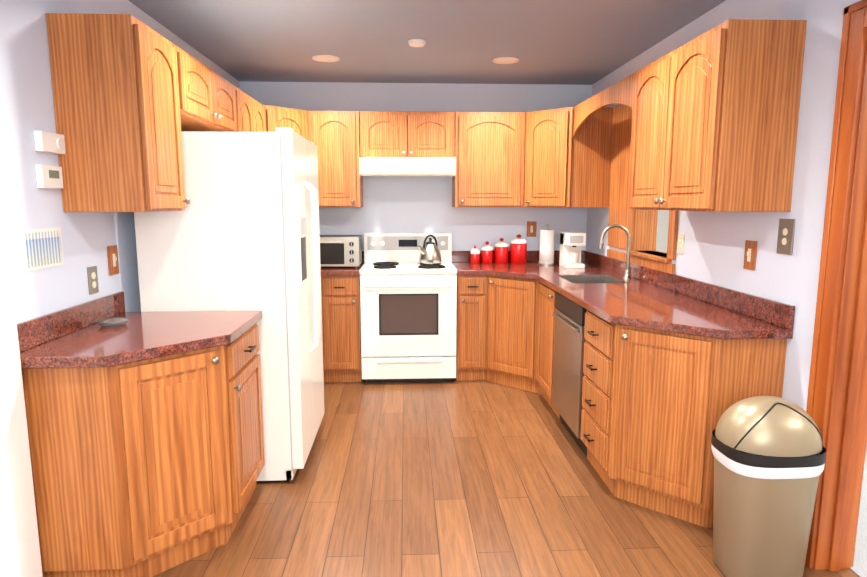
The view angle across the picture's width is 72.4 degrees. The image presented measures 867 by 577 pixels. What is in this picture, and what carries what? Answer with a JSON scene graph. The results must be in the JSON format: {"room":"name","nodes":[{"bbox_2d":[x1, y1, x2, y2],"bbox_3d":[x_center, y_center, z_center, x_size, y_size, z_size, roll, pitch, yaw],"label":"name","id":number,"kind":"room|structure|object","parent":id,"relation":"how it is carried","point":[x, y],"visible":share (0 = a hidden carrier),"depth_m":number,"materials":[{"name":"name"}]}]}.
{"room":"kitchen","nodes":[
{"label":"kitchen","id":0,"kind":"room"},
{"bbox_2d":[0,0,239,322],"bbox_3d":[-1.541,-0.061,1.940,0.140,2.440,6.730,0,8,-3],"label":"wall","id":1,"kind":"structure","parent":0,"point":[26,91],"depth_m":2.26,"materials":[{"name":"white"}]},
{"bbox_2d":[0,167,42,576],"bbox_3d":[-1.480,0.159,1.433,0.219,2.150,1.100,0,8,-3],"label":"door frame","id":2,"kind":"structure","parent":1,"relation":"attached to","point":[20,555],"depth_m":1.97,"materials":[{"name":"white paint"}]},
{"bbox_2d":[22,227,63,271],"bbox_3d":[-1.484,-0.153,2.258,0.004,0.150,0.240,0,8,-3],"label":"vent","id":3,"kind":"object","parent":1,"relation":"attached to","point":[42,248],"visible":1,"depth_m":2.24,"materials":[{"name":"white paint"}]},
{"bbox_2d":[34,131,64,153],"bbox_3d":[-1.471,-0.560,2.280,0.036,0.075,0.150,0,8,-3],"label":"thermostat","id":4,"kind":"object","parent":1,"relation":"attached to","point":[49,142],"visible":1,"depth_m":2.25,"materials":[{"name":"white paint"}]},
{"bbox_2d":[35,165,63,188],"bbox_3d":[-1.475,-0.429,2.279,0.027,0.085,0.130,0,8,-3],"label":"thermostat","id":5,"kind":"object","parent":1,"relation":"attached to","point":[47,176],"visible":0.98,"depth_m":2.25,"materials":[{"name":"white paint"}]},
{"bbox_2d":[87,266,98,294],"bbox_3d":[-1.497,-0.037,2.608,0.008,0.120,0.075,0,8,-3],"label":"electrical outlet","id":6,"kind":"object","parent":1,"relation":"attached to","point":[92,280],"visible":1,"depth_m":2.60,"materials":[{"name":"silver metal"}]},
{"bbox_2d":[107,245,118,274],"bbox_3d":[-1.500,-0.133,2.786,0.020,0.135,0.085,0,8,-3],"label":"switch plate","id":7,"kind":"object","parent":1,"relation":"attached to","point":[113,262],"visible":1,"depth_m":2.77,"materials":[{"name":"brown wood"}]},
{"bbox_2d":[46,13,189,211],"bbox_3d":[-1.317,-0.716,2.551,0.369,0.760,0.425,0,8,-3],"label":"upper cabinet","id":8,"kind":"object","parent":1,"relation":"attached to","point":[115,85],"visible":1,"depth_m":2.36,"materials":[{"name":"brown wood"}]},
{"bbox_2d":[173,44,236,131],"bbox_3d":[-1.350,-1.042,3.197,0.369,0.300,0.940,0,8,-3],"label":"upper cabinet","id":9,"kind":"object","parent":1,"relation":"attached to","point":[207,98],"visible":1,"depth_m":3.12,"materials":[{"name":"brown wood"}]},
{"bbox_2d":[232,84,264,131],"bbox_3d":[-1.391,-0.937,4.076,0.369,0.760,0.760,0,8,-3],"label":"upper cabinet","id":10,"kind":"object","parent":1,"relation":"attached to","point":[250,113],"visible":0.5,"depth_m":3.94,"materials":[{"name":"brown wood"}]},
{"bbox_2d":[262,104,308,139],"bbox_3d":[-1.303,-1.037,4.762,0.609,0.760,0.609,0,8,-3],"label":"upper cabinet","id":11,"kind":"object","parent":1,"relation":"attached to","point":[296,120],"visible":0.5,"depth_m":4.56,"materials":[{"name":"brown wood"}]},
{"bbox_2d":[240,81,591,250],"bbox_3d":[-0.134,-0.545,5.270,2.970,2.440,0.140,0,8,-3],"label":"wall","id":12,"kind":"structure","parent":0,"point":[391,204],"depth_m":5.14,"materials":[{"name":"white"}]},
{"bbox_2d":[308,111,362,206],"bbox_3d":[-0.802,-1.057,4.904,0.402,0.760,0.369,0,8,-3],"label":"upper cabinet","id":13,"kind":"object","parent":12,"relation":"attached to","point":[334,136],"visible":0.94,"depth_m":4.75,"materials":[{"name":"brown wood"}]},
{"bbox_2d":[360,111,454,156],"bbox_3d":[-0.216,-1.254,4.904,0.762,0.370,0.369,0,8,-3],"label":"upper cabinet","id":14,"kind":"object","parent":12,"relation":"attached to","point":[404,134],"visible":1,"depth_m":4.75,"materials":[{"name":"brown wood"}]},
{"bbox_2d":[359,157,455,175],"bbox_3d":[-0.213,-0.989,4.875,0.752,0.143,0.502,0,8,-3],"label":"range hood","id":15,"kind":"object","parent":14,"relation":"attached to","point":[407,166],"visible":1,"depth_m":4.63,"materials":[{"name":"beige metal"}]},
{"bbox_2d":[452,112,524,206],"bbox_3d":[0.454,-1.066,4.963,0.568,0.760,0.369,0,8,-3],"label":"upper cabinet","id":16,"kind":"object","parent":12,"relation":"attached to","point":[489,151],"visible":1,"depth_m":4.81,"materials":[{"name":"brown wood"}]},
{"bbox_2d":[527,221,536,236],"bbox_3d":[0.869,-0.525,5.239,0.085,0.135,0.020,0,8,-3],"label":"switch plate","id":17,"kind":"object","parent":12,"relation":"attached to","point":[531,228],"visible":1,"depth_m":5.24,"materials":[{"name":"brown wood"}]},
{"bbox_2d":[523,107,612,206],"bbox_3d":[1.061,-1.052,4.868,0.629,0.760,0.619,0,8,-3],"label":"upper cabinet","id":18,"kind":"object","parent":12,"relation":"attached to","point":[563,167],"visible":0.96,"depth_m":4.61,"materials":[{"name":"brown wood"}]},
{"bbox_2d":[573,72,636,137],"bbox_3d":[1.109,-1.183,3.922,0.019,0.229,1.230,0,8,-3],"label":"valance","id":19,"kind":"object","parent":18,"relation":"attached to","point":[620,92],"visible":0.81,"depth_m":3.79,"materials":[{"name":"brown wood"}]},
{"bbox_2d":[128,0,725,84],"bbox_3d":[1.991,-1.441,2.743,7.290,0.060,8.680,0,8,-3],"label":"ceiling","id":20,"kind":"structure","parent":0,"point":[575,42],"depth_m":3.59,"materials":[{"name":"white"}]},
{"bbox_2d":[312,55,339,61],"bbox_3d":[-0.755,-1.612,4.155,0.190,0.006,0.190,0,8,-3],"label":"recessed light","id":21,"kind":"object","parent":20,"relation":"in","point":[325,58],"visible":1,"depth_m":4.14,"materials":[{"name":"white"}]},
{"bbox_2d":[408,39,425,46],"bbox_3d":[-0.103,-1.538,3.721,0.110,0.027,0.110,0,8,-3],"label":"smoke detector","id":22,"kind":"object","parent":20,"relation":"attached to","point":[416,43],"visible":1,"depth_m":3.69,"materials":[{"name":"white plastic"}]},
{"bbox_2d":[492,57,518,63],"bbox_3d":[0.514,-1.621,4.214,0.190,0.006,0.190,0,8,-3],"label":"recessed light","id":23,"kind":"object","parent":20,"relation":"in","point":[506,60],"visible":0.96,"depth_m":4.20,"materials":[{"name":"white"}]},
{"bbox_2d":[153,368,858,576],"bbox_3d":[0.026,1.176,2.119,3.270,0.060,6.880,0,8,-3],"label":"floor","id":24,"kind":"structure","parent":0,"point":[454,477],"depth_m":2.82,"materials":[{"name":"brown wood"}]},
{"bbox_2d":[21,323,264,576],"bbox_3d":[-1.147,0.642,2.546,0.690,0.875,0.831,0,8,-3],"label":"base cabinet","id":25,"kind":"object","parent":24,"relation":"on","point":[149,467],"visible":0.94,"depth_m":2.20,"materials":[{"name":"brown wood"}]},
{"bbox_2d":[17,291,261,368],"bbox_3d":[-1.155,0.142,2.454,0.673,0.140,0.863,0,8,-3],"label":"countertop","id":26,"kind":"structure","parent":25,"relation":"on","point":[77,336],"depth_m":2.32,"materials":[{"name":"stone"}]},
{"bbox_2d":[97,317,128,326],"bbox_3d":[-1.378,0.147,2.549,0.124,0.022,0.124,0,8,-3],"label":"dish","id":27,"kind":"object","parent":26,"relation":"on","point":[111,322],"visible":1,"depth_m":2.54,"materials":[{"name":"clear glass"}]},
{"bbox_2d":[134,127,324,482],"bbox_3d":[-1.040,0.066,3.322,0.818,1.792,0.820,0,8,-3],"label":"fridge","id":28,"kind":"object","parent":24,"relation":"on","point":[240,231],"visible":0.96,"depth_m":2.89,"materials":[{"name":"white metal"}]},
{"bbox_2d":[321,274,361,382],"bbox_3d":[-0.747,0.291,4.960,0.305,0.875,0.650,0,8,-3],"label":"base cabinet","id":29,"kind":"object","parent":24,"relation":"on","point":[341,317],"visible":0.85,"depth_m":4.67,"materials":[{"name":"brown wood"}]},
{"bbox_2d":[360,233,456,381],"bbox_3d":[-0.208,0.143,4.934,0.756,1.175,0.707,0,8,-3],"label":"stove","id":30,"kind":"object","parent":24,"relation":"on","point":[408,302],"visible":0.9,"depth_m":4.67,"materials":[{"name":"white metal"}]},
{"bbox_2d":[417,234,440,263],"bbox_3d":[-0.035,-0.337,5.004,0.206,0.239,0.194,0,8,-3],"label":"kettle","id":31,"kind":"object","parent":30,"relation":"on","point":[430,252],"visible":1,"depth_m":4.95,"materials":[{"name":"silver metal"}]},
{"bbox_2d":[456,275,486,380],"bbox_3d":[0.294,0.284,5.009,0.236,0.875,0.650,0,8,-3],"label":"base cabinet","id":32,"kind":"object","parent":24,"relation":"on","point":[471,327],"visible":0.88,"depth_m":4.72,"materials":[{"name":"brown wood"}]},
{"bbox_2d":[485,275,541,393],"bbox_3d":[0.902,0.301,4.892,0.964,0.875,0.944,0,8,-3],"label":"base cabinet","id":33,"kind":"object","parent":24,"relation":"on","point":[512,332],"visible":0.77,"depth_m":4.56,"materials":[{"name":"brown wood"}]},
{"bbox_2d":[452,250,794,339],"bbox_3d":[0.828,-0.062,3.855,1.204,0.140,2.883,0,8,-3],"label":"countertop","id":34,"kind":"structure","parent":33,"relation":"on","point":[647,298],"depth_m":3.13,"materials":[{"name":"stone"}]},
{"bbox_2d":[470,245,479,263],"bbox_3d":[0.360,-0.296,5.117,0.086,0.160,0.086,0,8,-3],"label":"canister","id":35,"kind":"object","parent":34,"relation":"on","point":[474,255],"visible":1,"depth_m":5.09,"materials":[{"name":"red ceramic"}]},
{"bbox_2d":[481,241,492,263],"bbox_3d":[0.465,-0.313,5.130,0.106,0.190,0.106,0,8,-3],"label":"canister","id":36,"kind":"object","parent":34,"relation":"on","point":[486,253],"visible":1,"depth_m":5.09,"materials":[{"name":"red ceramic"}]},
{"bbox_2d":[494,238,508,263],"bbox_3d":[0.590,-0.329,5.134,0.126,0.220,0.126,0,8,-3],"label":"canister","id":37,"kind":"object","parent":34,"relation":"on","point":[501,251],"visible":1,"depth_m":5.09,"materials":[{"name":"red ceramic"}]},
{"bbox_2d":[510,234,526,263],"bbox_3d":[0.735,-0.342,5.119,0.147,0.250,0.147,0,8,-3],"label":"canister","id":38,"kind":"object","parent":34,"relation":"on","point":[518,249],"visible":1,"depth_m":5.07,"materials":[{"name":"red ceramic"}]},
{"bbox_2d":[538,224,554,264],"bbox_3d":[0.965,-0.376,5.034,0.150,0.342,0.150,0,8,-3],"label":"paper towel","id":39,"kind":"object","parent":34,"relation":"on","point":[546,248],"visible":1,"depth_m":4.99,"materials":[{"name":"white paper"}]},
{"bbox_2d":[559,232,585,267],"bbox_3d":[1.138,-0.319,4.857,0.150,0.280,0.223,0,8,-3],"label":"coffee maker","id":40,"kind":"object","parent":34,"relation":"on","point":[571,243],"visible":1,"depth_m":4.79,"materials":[{"name":"white plastic"}]},
{"bbox_2d":[557,275,626,282],"bbox_3d":[1.090,0.020,4.116,0.367,0.172,0.447,0,8,-3],"label":"sink","id":41,"kind":"object","parent":34,"relation":"in","point":[589,279],"visible":0.08,"depth_m":4.32,"materials":[{"name":"silver metal"}]},
{"bbox_2d":[598,224,631,278],"bbox_3d":[1.253,-0.252,4.061,0.243,0.376,0.103,0,8,-3],"label":"faucet","id":42,"kind":"object","parent":34,"relation":"on","point":[628,273],"visible":1,"depth_m":4.06,"materials":[{"name":"silver metal"}]},
{"bbox_2d":[537,283,559,418],"bbox_3d":[1.075,0.405,4.173,0.647,0.875,0.524,0,8,-3],"label":"base cabinet","id":43,"kind":"object","parent":24,"relation":"on","point":[546,322],"visible":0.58,"depth_m":4.13,"materials":[{"name":"brown wood"}]},
{"bbox_2d":[552,292,586,456],"bbox_3d":[1.087,0.488,3.615,0.620,0.872,0.597,0,8,-3],"label":"dishwasher","id":44,"kind":"object","parent":24,"relation":"on","point":[569,339],"visible":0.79,"depth_m":3.52,"materials":[{"name":"grey metal"}]},
{"bbox_2d":[581,310,615,494],"bbox_3d":[1.125,0.562,3.096,0.650,0.875,0.445,0,8,-3],"label":"drawers","id":45,"kind":"object","parent":24,"relation":"on","point":[598,372],"visible":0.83,"depth_m":3.01,"materials":[{"name":"brown wood"}]},
{"bbox_2d":[609,324,786,527],"bbox_3d":[1.179,0.617,2.713,0.619,0.875,0.331,0,8,-3],"label":"base cabinet","id":46,"kind":"object","parent":24,"relation":"on","point":[676,396],"visible":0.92,"depth_m":2.64,"materials":[{"name":"brown wood"}]},
{"bbox_2d":[711,396,825,576],"bbox_3d":[1.272,0.762,2.285,0.364,0.708,0.294,0,8,-3],"label":"trash can","id":47,"kind":"object","parent":24,"relation":"on","point":[769,453],"visible":1,"depth_m":2.18,"materials":[{"name":"brown"}]},
{"bbox_3d":[-1.254,0.294,4.938,0.705,0.875,0.647,0,8,-3],"label":"cabinet filler","id":48,"kind":"object","parent":24,"relation":"on","visible":0},
{"bbox_2d":[321,251,363,275],"bbox_3d":[-1.101,-0.210,4.879,1.014,0.140,0.633,0,8,-3],"label":"countertop","id":49,"kind":"structure","parent":48,"relation":"on","point":[339,271],"depth_m":4.61,"materials":[{"name":"stone"}]},
{"bbox_2d":[320,235,361,267],"bbox_3d":[-0.817,-0.306,4.872,0.429,0.250,0.392,0,8,-3],"label":"toaster oven","id":50,"kind":"object","parent":49,"relation":"on","point":[340,250],"visible":0.77,"depth_m":4.72,"materials":[{"name":"silver metal"}]},
{"bbox_2d":[584,0,860,410],"bbox_3d":[1.546,-0.201,2.902,0.140,2.440,8.680,0,8,-3],"label":"wall","id":51,"kind":"structure","parent":0,"point":[714,246],"depth_m":2.50,"materials":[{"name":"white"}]},
{"bbox_2d":[607,104,678,273],"bbox_3d":[1.482,-0.730,4.041,0.195,1.160,1.160,0,8,-3],"label":"window","id":52,"kind":"structure","parent":51,"relation":"in","point":[639,225],"depth_m":4.24,"materials":[{"name":"brown wood"}]},
{"bbox_2d":[677,233,684,253],"bbox_3d":[1.444,-0.262,3.465,0.008,0.120,0.075,0,8,-3],"label":"electrical outlet","id":53,"kind":"object","parent":51,"relation":"attached to","point":[680,245],"visible":1,"depth_m":3.46,"materials":[{"name":"beige plastic"}]},
{"bbox_2d":[628,19,806,211],"bbox_3d":[1.286,-0.764,2.884,0.369,0.760,0.950,0,8,-3],"label":"upper cabinet","id":54,"kind":"object","parent":51,"relation":"attached to","point":[715,114],"visible":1,"depth_m":2.46,"materials":[{"name":"brown wood"}]},
{"bbox_2d":[743,240,757,270],"bbox_3d":[1.472,-0.155,2.763,0.020,0.135,0.085,0,8,-3],"label":"switch plate","id":55,"kind":"object","parent":51,"relation":"attached to","point":[750,254],"visible":1,"depth_m":2.75,"materials":[{"name":"brown wood"}]},
{"bbox_2d":[776,219,795,254],"bbox_3d":[1.489,-0.219,2.507,0.009,0.150,0.100,0,8,-3],"label":"outlet","id":56,"kind":"object","parent":51,"relation":"attached to","point":[786,230],"visible":1,"depth_m":2.50,"materials":[{"name":"silver metal"}]},
{"bbox_2d":[805,0,866,570],"bbox_3d":[1.598,0.119,1.768,0.187,2.133,1.066,0,8,-3],"label":"door frame","id":57,"kind":"structure","parent":51,"relation":"attached to","point":[836,409],"depth_m":2.22,"materials":[{"name":"brown wood"}]},
{"bbox_2d":[850,445,866,576],"bbox_3d":[3.624,1.020,3.179,4.020,0.064,8.680,0,8,-3],"label":"wall","id":58,"kind":"structure","parent":0,"point":[859,568],"depth_m":2.57,"materials":[{"name":"white paint"}]}
]}

